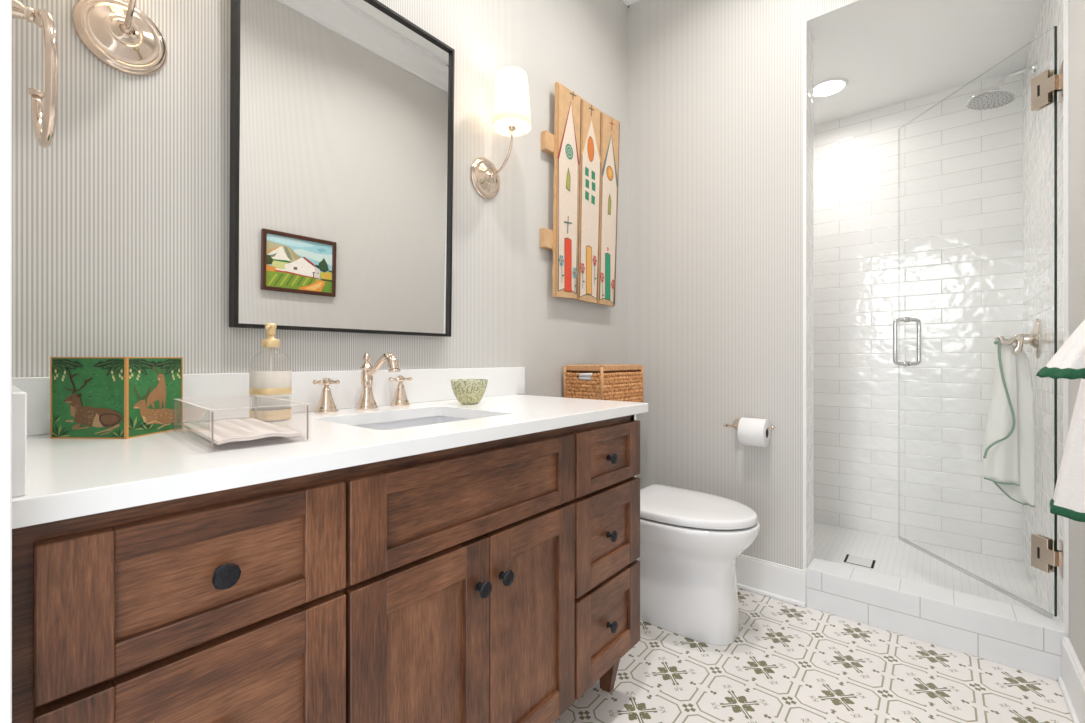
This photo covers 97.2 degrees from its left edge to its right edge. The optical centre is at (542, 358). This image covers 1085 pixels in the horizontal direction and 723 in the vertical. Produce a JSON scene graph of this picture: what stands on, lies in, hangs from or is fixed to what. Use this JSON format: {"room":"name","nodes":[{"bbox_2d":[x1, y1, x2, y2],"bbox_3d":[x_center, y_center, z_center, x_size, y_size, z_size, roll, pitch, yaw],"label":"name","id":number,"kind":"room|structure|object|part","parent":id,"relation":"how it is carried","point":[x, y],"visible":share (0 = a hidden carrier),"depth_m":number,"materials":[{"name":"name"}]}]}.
{"room":"bathroom","nodes":[
{"label":"bathroom","id":0,"kind":"room"},
{"bbox_2d":[12,0,627,421],"bbox_3d":[-0.298,-0.435,1.651,0.120,2.990,2.426,0,0,40],"label":"wall","id":1,"kind":"structure","parent":0,"point":[120,225],"depth_m":1.04,"materials":[{"name":"paint"}]},
{"bbox_2d":[72,0,167,75],"bbox_3d":[-0.743,-0.747,0.868,0.193,0.382,0.141,0,0,40],"label":"wall sconce","id":2,"kind":"object","parent":1,"relation":"attached to","point":[117,33],"visible":1,"depth_m":0.91,"materials":[{"name":"silver metal"}]},
{"bbox_3d":[-0.755,-0.691,0.878,0.103,0.149,0.019,0,0,40],"label":"arm","id":3,"kind":"part","parent":2,"relation":"part of","materials":[{"name":"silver metal"}]},
{"bbox_2d":[12,367,524,435],"bbox_3d":[-0.500,0.082,1.296,0.021,0.100,1.335,0,0,40],"label":"backsplash","id":4,"kind":"structure","parent":1,"relation":"attached to","point":[426,385],"depth_m":1.18,"materials":[{"name":"white stone"}]},
{"bbox_2d":[229,0,454,336],"bbox_3d":[-0.487,-0.519,1.283,0.050,0.900,0.605,0,0,40],"label":"wall mirror","id":5,"kind":"object","parent":1,"relation":"attached to","point":[342,111],"visible":1,"depth_m":1.23,"materials":[{"name":"black paint"}]},
{"bbox_2d":[470,66,530,198],"bbox_3d":[-0.127,-0.751,1.613,0.193,0.382,0.141,0,0,40],"label":"wall sconce","id":6,"kind":"object","parent":1,"relation":"attached to","point":[511,115],"visible":1,"depth_m":1.58,"materials":[{"name":"silver metal"}]},
{"bbox_3d":[-0.139,-0.695,1.623,0.103,0.149,0.019,0,0,40],"label":"arm","id":7,"kind":"part","parent":6,"relation":"part of","materials":[{"name":"silver metal"}]},
{"bbox_2d":[507,118,515,130],"bbox_3d":[-0.102,-0.781,1.593,0.029,0.047,0.029,0,0,40],"label":"socket","id":8,"kind":"object","parent":6,"relation":"attached to","point":[511,127],"depth_m":1.58,"materials":[{"name":"silver metal"}]},
{"bbox_3d":[-0.102,-0.856,1.593,0.129,0.173,0.129,0,0,40],"label":"lamp shade","id":9,"kind":"part","parent":6,"relation":"part of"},
{"bbox_2d":[540,82,619,306],"bbox_3d":[0.183,-0.691,2.105,0.042,0.903,0.558,0,0,40],"label":"wall art","id":10,"kind":"object","parent":1,"relation":"attached to","point":[584,144],"visible":1,"depth_m":2.06,"materials":[{"name":"brown wood"}]},
{"bbox_2d":[622,0,628,5],"bbox_3d":[-0.208,-1.863,1.584,0.105,0.135,2.154,0,0,40],"label":"trim","id":11,"kind":"structure","parent":1,"relation":"attached to","point":[626,2],"depth_m":2.42,"materials":[{"name":"white paint"}]},
{"bbox_2d":[628,0,855,569],"bbox_3d":[1.116,-0.435,1.972,1.652,2.990,0.130,0,0,40],"label":"wall","id":12,"kind":"structure","parent":0,"point":[715,87],"depth_m":2.15,"materials":[{"name":"paint"}]},
{"bbox_2d":[627,0,641,7],"bbox_3d":[0.995,-1.863,1.919,1.532,0.135,0.105,0,0,40],"label":"trim","id":13,"kind":"structure","parent":12,"relation":"attached to","point":[631,2],"depth_m":2.42,"materials":[{"name":"white paint"}]},
{"bbox_2d":[723,419,774,429],"bbox_3d":[0.883,0.288,2.028,0.206,0.049,0.079,0,0,40],"label":"toilet paper holder","id":14,"kind":"object","parent":12,"relation":"attached to","point":[736,421],"visible":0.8,"depth_m":2.05,"materials":[{"name":"silver metal"}]},
{"bbox_3d":[0.839,0.288,2.070,0.049,0.049,0.070,0,0,40],"label":"wall post","id":15,"kind":"part","parent":14,"relation":"part of","materials":[{"name":"silver metal"}]},
{"bbox_2d":[737,417,770,446],"bbox_3d":[0.881,0.306,1.991,0.101,0.114,0.114,0,0,40],"label":"toilet roll","id":16,"kind":"object","parent":14,"relation":"hanging from","point":[751,431],"visible":1,"depth_m":1.96,"materials":[{"name":"white paper"}]},
{"bbox_2d":[736,554,805,607],"bbox_3d":[0.745,0.927,2.181,0.814,0.145,0.020,0,0,40],"label":"baseboard","id":17,"kind":"structure","parent":12,"relation":"attached to","point":[777,581],"depth_m":2.00,"materials":[{"name":"white paint"}]},
{"bbox_2d":[803,21,813,569],"bbox_3d":[1.105,-0.231,1.987,0.012,2.262,0.144,0,0,40],"label":"trim","id":18,"kind":"structure","parent":12,"relation":"attached to","point":[809,38],"depth_m":1.98,"materials":[{"name":"white paint"}]},
{"bbox_2d":[553,588,1072,722],"bbox_3d":[0.315,1.030,1.073,1.602,0.060,2.316,0,0,40],"label":"floor","id":19,"kind":"structure","parent":0,"point":[787,662],"depth_m":1.49,"materials":[{"name":"tile"}]},
{"bbox_2d":[12,415,639,722],"bbox_3d":[-0.311,0.580,1.091,0.565,0.841,1.261,0,0,40],"label":"vanity cabinet","id":20,"kind":"object","parent":19,"relation":"on","point":[495,581],"visible":0.99,"depth_m":0.72,"materials":[{"name":"brown wood"}]},
{"bbox_3d":[-0.400,0.469,0.594,0.020,0.236,0.318,0,0,40],"label":"drawer","id":21,"kind":"part","parent":20,"relation":"part of","materials":[{"name":"brown wood"}]},
{"bbox_3d":[-0.400,0.262,0.594,0.020,0.157,0.318,0,0,40],"label":"drawer","id":22,"kind":"part","parent":20,"relation":"part of","materials":[{"name":"brown wood"}]},
{"bbox_3d":[-0.390,0.265,0.588,0.024,0.031,0.031,0,0,40],"label":"knob","id":23,"kind":"part","parent":20,"relation":"part of","materials":[{"name":"metal"}]},
{"bbox_2d":[12,394,647,528],"bbox_3d":[-0.309,0.146,1.107,0.557,0.027,1.288,0,0,40],"label":"countertop","id":24,"kind":"structure","parent":20,"relation":"on","point":[67,478],"depth_m":0.70,"materials":[{"name":"white stone"}]},
{"bbox_2d":[12,385,26,497],"bbox_3d":[-0.707,0.082,0.618,0.523,0.100,0.026,0,0,40],"label":"side splash","id":25,"kind":"object","parent":24,"relation":"on","point":[19,397],"visible":0.53,"depth_m":0.46,"materials":[{"name":"white stone"}]},
{"bbox_2d":[50,357,182,438],"bbox_3d":[-0.746,0.065,0.846,0.130,0.135,0.117,0,0,2],"label":"box","id":26,"kind":"object","parent":24,"relation":"on","point":[91,397],"visible":0.99,"depth_m":0.79,"materials":[{"name":"green paper"}]},
{"bbox_2d":[52,359,123,436],"bbox_3d":[-0.748,0.065,0.788,0.125,0.128,0.001,0,0,2],"label":"print","id":27,"kind":"object","parent":26,"relation":"attached to","point":[88,394],"depth_m":0.79,"materials":[{"name":"paper"}]},
{"bbox_2d":[129,359,180,429],"bbox_3d":[-0.681,0.064,0.844,0.001,0.125,0.111,0,0,2],"label":"print","id":28,"kind":"object","parent":26,"relation":"attached to","point":[154,384],"depth_m":0.84,"materials":[{"name":"paper"}]},
{"bbox_2d":[175,395,309,450],"bbox_3d":[-0.518,0.102,0.813,0.280,0.060,0.136,0,0,44],"label":"acrylic tray","id":29,"kind":"object","parent":24,"relation":"on","point":[178,399],"visible":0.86,"depth_m":0.79,"materials":[{"name":"clear plastic"}]},
{"bbox_2d":[182,417,300,444],"bbox_3d":[-0.517,0.119,0.812,0.258,0.009,0.112,0,0,44],"label":"paper napkin","id":30,"kind":"object","parent":29,"relation":"in","point":[230,430],"visible":0.99,"depth_m":0.78,"materials":[{"name":"white paper"}]},
{"bbox_2d":[249,323,291,420],"bbox_3d":[-0.586,0.028,1.031,0.080,0.209,0.080,0,0,40],"label":"soap dispenser","id":31,"kind":"object","parent":24,"relation":"on","point":[271,383],"visible":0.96,"depth_m":1.00,"materials":[{"name":"clear glass"}]},
{"bbox_2d":[313,352,411,412],"bbox_3d":[-0.422,0.058,1.227,0.176,0.150,0.270,0,0,40],"label":"faucet","id":32,"kind":"object","parent":24,"relation":"on","point":[326,404],"visible":1,"depth_m":1.24,"materials":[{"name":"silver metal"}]},
{"bbox_3d":[-0.533,0.098,1.179,0.055,0.068,0.055,0,0,40],"label":"handle","id":33,"kind":"part","parent":32,"relation":"part of","materials":[{"name":"silver metal"}]},
{"bbox_3d":[-0.533,0.058,1.179,0.051,0.021,0.051,0,0,44],"label":"cross knob","id":34,"kind":"part","parent":32,"relation":"part of","materials":[{"name":"silver metal"}]},
{"bbox_3d":[-0.463,0.070,1.261,0.057,0.125,0.057,0,0,40],"label":"spout","id":35,"kind":"part","parent":32,"relation":"part of","materials":[{"name":"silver metal"}]},
{"bbox_3d":[-0.407,0.017,1.215,0.138,0.062,0.030,0,0,40],"label":"spout","id":36,"kind":"part","parent":32,"relation":"part of","materials":[{"name":"silver metal"}]},
{"bbox_3d":[-0.401,0.098,1.349,0.055,0.068,0.055,0,0,40],"label":"handle","id":37,"kind":"part","parent":32,"relation":"part of","materials":[{"name":"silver metal"}]},
{"bbox_3d":[-0.401,0.058,1.349,0.051,0.021,0.051,0,0,44],"label":"cross knob","id":38,"kind":"part","parent":32,"relation":"part of","materials":[{"name":"silver metal"}]},
{"bbox_2d":[354,416,468,429],"bbox_3d":[-0.289,0.234,1.106,0.349,0.146,0.420,0,0,40],"label":"undermount sink","id":39,"kind":"object","parent":24,"relation":"in","point":[398,424],"visible":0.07,"depth_m":1.27,"materials":[{"name":"white ceramic"}]},
{"bbox_2d":[450,379,487,404],"bbox_3d":[-0.213,0.097,1.393,0.109,0.070,0.109,0,0,40],"label":"glass bowl","id":40,"kind":"object","parent":24,"relation":"on","point":[468,398],"visible":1,"depth_m":1.36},
{"bbox_2d":[564,364,643,402],"bbox_3d":[0.271,0.113,2.074,0.195,0.173,0.350,0,0,40],"label":"wicker basket","id":41,"kind":"object","parent":24,"relation":"on","point":[613,382],"visible":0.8,"depth_m":1.97,"materials":[{"name":"brown wicker"}]},
{"bbox_2d":[578,373,592,379],"bbox_3d":[0.214,0.082,2.014,0.135,0.036,0.146,0,0,40],"label":"folded paper","id":42,"kind":"object","parent":41,"relation":"in","point":[582,376],"visible":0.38,"depth_m":1.96,"materials":[{"name":"white paper"}]},
{"bbox_3d":[-0.203,0.592,0.833,0.020,0.482,0.288,0,0,40],"label":"door","id":43,"kind":"part","parent":20,"relation":"part of","materials":[{"name":"brown wood"}]},
{"bbox_3d":[-0.112,0.262,0.943,0.020,0.158,0.574,0,0,40],"label":"false drawer","id":44,"kind":"part","parent":20,"relation":"part of","materials":[{"name":"brown wood"}]},
{"bbox_3d":[-0.112,0.437,0.908,0.024,0.031,0.031,0,0,40],"label":"knob","id":45,"kind":"part","parent":20,"relation":"part of","materials":[{"name":"metal"}]},
{"bbox_3d":[-0.073,0.437,0.955,0.024,0.031,0.030,0,0,40],"label":"knob","id":46,"kind":"part","parent":20,"relation":"part of","materials":[{"name":"metal"}]},
{"bbox_3d":[-0.019,0.592,1.055,0.020,0.482,0.283,0,0,40],"label":"door","id":47,"kind":"part","parent":20,"relation":"part of","materials":[{"name":"brown wood"}]},
{"bbox_3d":[0.180,0.469,1.295,0.020,0.234,0.321,0,0,40],"label":"drawer","id":48,"kind":"part","parent":20,"relation":"part of","materials":[{"name":"brown wood"}]},
{"bbox_3d":[0.180,0.262,1.295,0.020,0.158,0.321,0,0,40],"label":"drawer","id":49,"kind":"part","parent":20,"relation":"part of","materials":[{"name":"brown wood"}]},
{"bbox_3d":[0.180,0.716,1.295,0.020,0.235,0.321,0,0,40],"label":"drawer","id":50,"kind":"part","parent":20,"relation":"part of","materials":[{"name":"brown wood"}]},
{"bbox_3d":[0.187,0.476,1.286,0.024,0.030,0.031,0,0,40],"label":"knob","id":51,"kind":"part","parent":20,"relation":"part of","materials":[{"name":"metal"}]},
{"bbox_3d":[0.187,0.719,1.285,0.024,0.031,0.031,0,0,40],"label":"knob","id":52,"kind":"part","parent":20,"relation":"part of","materials":[{"name":"metal"}]},
{"bbox_3d":[0.187,0.268,1.286,0.024,0.031,0.031,0,0,40],"label":"knob","id":53,"kind":"part","parent":20,"relation":"part of","materials":[{"name":"metal"}]},
{"bbox_2d":[634,414,759,645],"bbox_3d":[0.463,0.600,1.897,0.739,0.800,0.384,0,0,40],"label":"toilet","id":54,"kind":"object","parent":19,"relation":"on","point":[691,542],"visible":0.6,"depth_m":1.70,"materials":[{"name":"white ceramic"}]},
{"bbox_3d":[0.558,0.583,1.818,0.455,0.006,0.352,0,0,40],"label":"seat","id":55,"kind":"part","parent":54,"relation":"part of","materials":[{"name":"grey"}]},
{"bbox_3d":[0.490,0.793,1.874,0.668,0.414,0.384,0,0,40],"label":"bowl","id":56,"kind":"part","parent":54,"relation":"part of","materials":[{"name":"white ceramic"}]},
{"bbox_3d":[0.558,0.563,1.818,0.483,0.032,0.380,0,0,40],"label":"lid","id":57,"kind":"part","parent":54,"relation":"part of","materials":[{"name":"white ceramic"}]},
{"bbox_2d":[806,558,1068,680],"bbox_3d":[1.382,0.922,1.749,0.718,0.155,0.134,0,0,40],"label":"shower curb","id":58,"kind":"object","parent":19,"relation":"on","point":[1018,637],"visible":0.84,"depth_m":1.67,"materials":[{"name":"tile"}]},
{"bbox_2d":[814,73,1022,561],"bbox_3d":[1.819,-0.202,2.687,1.480,2.520,0.100,0,0,40],"label":"wall","id":59,"kind":"structure","parent":0,"point":[918,202],"depth_m":2.51,"materials":[{"name":"tile"}]},
{"bbox_2d":[806,0,1042,125],"bbox_3d":[1.456,-1.387,2.264,1.260,0.051,1.015,0,0,40],"label":"ceiling","id":60,"kind":"structure","parent":0,"point":[888,52],"depth_m":2.08,"materials":[{"name":"white paint"}]},
{"bbox_2d":[814,78,847,97],"bbox_3d":[1.434,-1.357,2.402,0.174,0.008,0.174,0,0,40],"label":"recessed light","id":61,"kind":"object","parent":60,"relation":"in","point":[832,86],"visible":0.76,"depth_m":2.40,"materials":[{"name":"white paint"}]},
{"bbox_2d":[814,522,1043,611],"bbox_3d":[1.500,0.998,2.318,1.260,0.080,0.874,0,0,40],"label":"floor","id":62,"kind":"structure","parent":0,"point":[995,578],"depth_m":2.22,"materials":[{"name":"white tile"}]},
{"bbox_2d":[844,554,875,568],"bbox_3d":[1.498,0.956,2.259,0.116,0.003,0.112,0,0,40],"label":"shower drain","id":63,"kind":"object","parent":62,"relation":"on","point":[852,559],"visible":1,"depth_m":2.25,"materials":[{"name":"white tile"}]},
{"bbox_2d":[1023,0,1084,670],"bbox_3d":[1.257,-0.435,0.940,0.120,2.990,3.310,0,0,40],"label":"wall","id":64,"kind":"structure","parent":0,"point":[1038,126],"depth_m":1.70,"materials":[{"name":"tile"}]},
{"bbox_2d":[893,26,1062,616],"bbox_3d":[1.674,-0.114,1.861,0.124,1.907,0.725,0,0,-3],"label":"glass shower door","id":65,"kind":"structure","parent":64,"relation":"attached to","point":[1045,555],"depth_m":1.55,"materials":[{"name":"clear"}]},
{"bbox_3d":[1.657,-0.076,2.174,0.124,0.224,0.024,0,0,1],"label":"pull handle","id":66,"kind":"part","parent":65,"relation":"part of","materials":[{"name":"silver metal"}]},
{"bbox_3d":[1.652,-0.119,1.879,0.009,1.895,0.689,0,0,1],"label":"glass panel","id":67,"kind":"part","parent":65,"relation":"part of","materials":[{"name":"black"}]},
{"bbox_3d":[1.653,0.640,1.526,0.016,0.108,0.066,0,0,40],"label":"wall plate","id":68,"kind":"part","parent":65,"relation":"part of","materials":[{"name":"beige metal"}]},
{"bbox_3d":[1.653,-0.882,1.526,0.016,0.108,0.066,0,0,40],"label":"wall plate","id":69,"kind":"part","parent":65,"relation":"part of","materials":[{"name":"beige metal"}]},
{"bbox_2d":[966,61,1036,109],"bbox_3d":[1.929,-1.148,2.018,0.216,0.131,0.162,0,0,40],"label":"shower","id":70,"kind":"object","parent":64,"relation":"attached to","point":[996,97],"visible":1,"depth_m":2.01,"materials":[{"name":"silver metal"}]},
{"bbox_3d":[1.967,-1.172,1.994,0.129,0.083,0.052,0,0,40],"label":"arm","id":71,"kind":"part","parent":70,"relation":"part of","materials":[{"name":"silver metal"}]},
{"bbox_2d":[995,319,1039,357],"bbox_3d":[1.936,-0.080,1.954,0.125,0.158,0.107,0,0,40],"label":"robe hook","id":72,"kind":"object","parent":64,"relation":"attached to","point":[1033,338],"visible":0.98,"depth_m":1.92,"materials":[{"name":"silver metal"}]},
{"bbox_2d":[983,338,1035,506],"bbox_3d":[1.917,0.257,1.966,0.159,0.682,0.067,0,0,40],"label":"hand towel","id":73,"kind":"object","parent":72,"relation":"hanging from","point":[1009,458],"visible":0.95,"depth_m":1.96,"materials":[{"name":"white fabric"}]},
{"bbox_3d":[1.927,-0.057,1.958,0.107,0.090,0.102,0,0,40],"label":"hook arm","id":74,"kind":"part","parent":72,"relation":"part of","materials":[{"name":"silver metal"}]},
{"bbox_2d":[1063,0,1068,633],"bbox_3d":[1.614,-0.542,1.474,0.010,2.775,0.010,0,0,40],"label":"trim","id":75,"kind":"structure","parent":64,"relation":"attached to","point":[1065,2],"depth_m":1.47,"materials":[{"name":"white paint"}]},
{"bbox_2d":[1058,636,1084,722],"bbox_3d":[0.928,0.927,0.655,0.024,0.145,2.128,0,0,40],"label":"baseboard","id":76,"kind":"structure","parent":64,"relation":"attached to","point":[1071,682],"depth_m":1.35,"materials":[{"name":"white paint"}]},
{"bbox_3d":[1.169,-0.100,0.947,0.025,0.032,0.322,0,0,40],"label":"towel bar","id":77,"kind":"object","parent":64,"relation":"attached to","visible":0},
{"bbox_2d":[1036,320,1084,379],"bbox_3d":[1.055,-0.040,0.951,0.106,0.160,0.091,0,0,6],"label":"towel","id":78,"kind":"object","parent":77,"relation":"hanging from","point":[1068,362],"visible":1,"depth_m":0.93,"materials":[{"name":"white fabric"}]},
{"bbox_2d":[1050,379,1084,521],"bbox_3d":[1.213,0.136,1.072,0.112,0.441,0.130,0,0,40],"label":"bath towel","id":79,"kind":"object","parent":77,"relation":"hanging from","point":[1068,501],"visible":0.98,"depth_m":1.06,"materials":[{"name":"white fabric"}]},
{"bbox_3d":[-0.383,-0.465,0.253,1.532,2.930,0.122,0,0,40],"label":"wall","id":80,"kind":"structure","parent":0,"visible":0},
{"bbox_2d":[0,0,11,722],"bbox_3d":[-0.172,-0.080,0.078,0.955,2.160,0.151,0,0,40],"label":"trim","id":81,"kind":"structure","parent":80,"relation":"attached to","point":[5,5],"depth_m":0.40,"materials":[{"name":"white paint"}]},
{"bbox_2d":[12,0,57,147],"bbox_3d":[-0.690,-0.386,0.628,0.152,0.198,0.066,0,0,40],"label":"towel ring","id":82,"kind":"object","parent":80,"relation":"attached to","point":[44,123],"visible":0.98,"depth_m":0.62,"materials":[{"name":"silver metal"}]},
{"bbox_3d":[-0.689,-0.457,0.626,0.056,0.056,0.064,0,0,40],"label":"wall post","id":83,"kind":"part","parent":82,"relation":"part of","materials":[{"name":"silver metal"}]}
]}

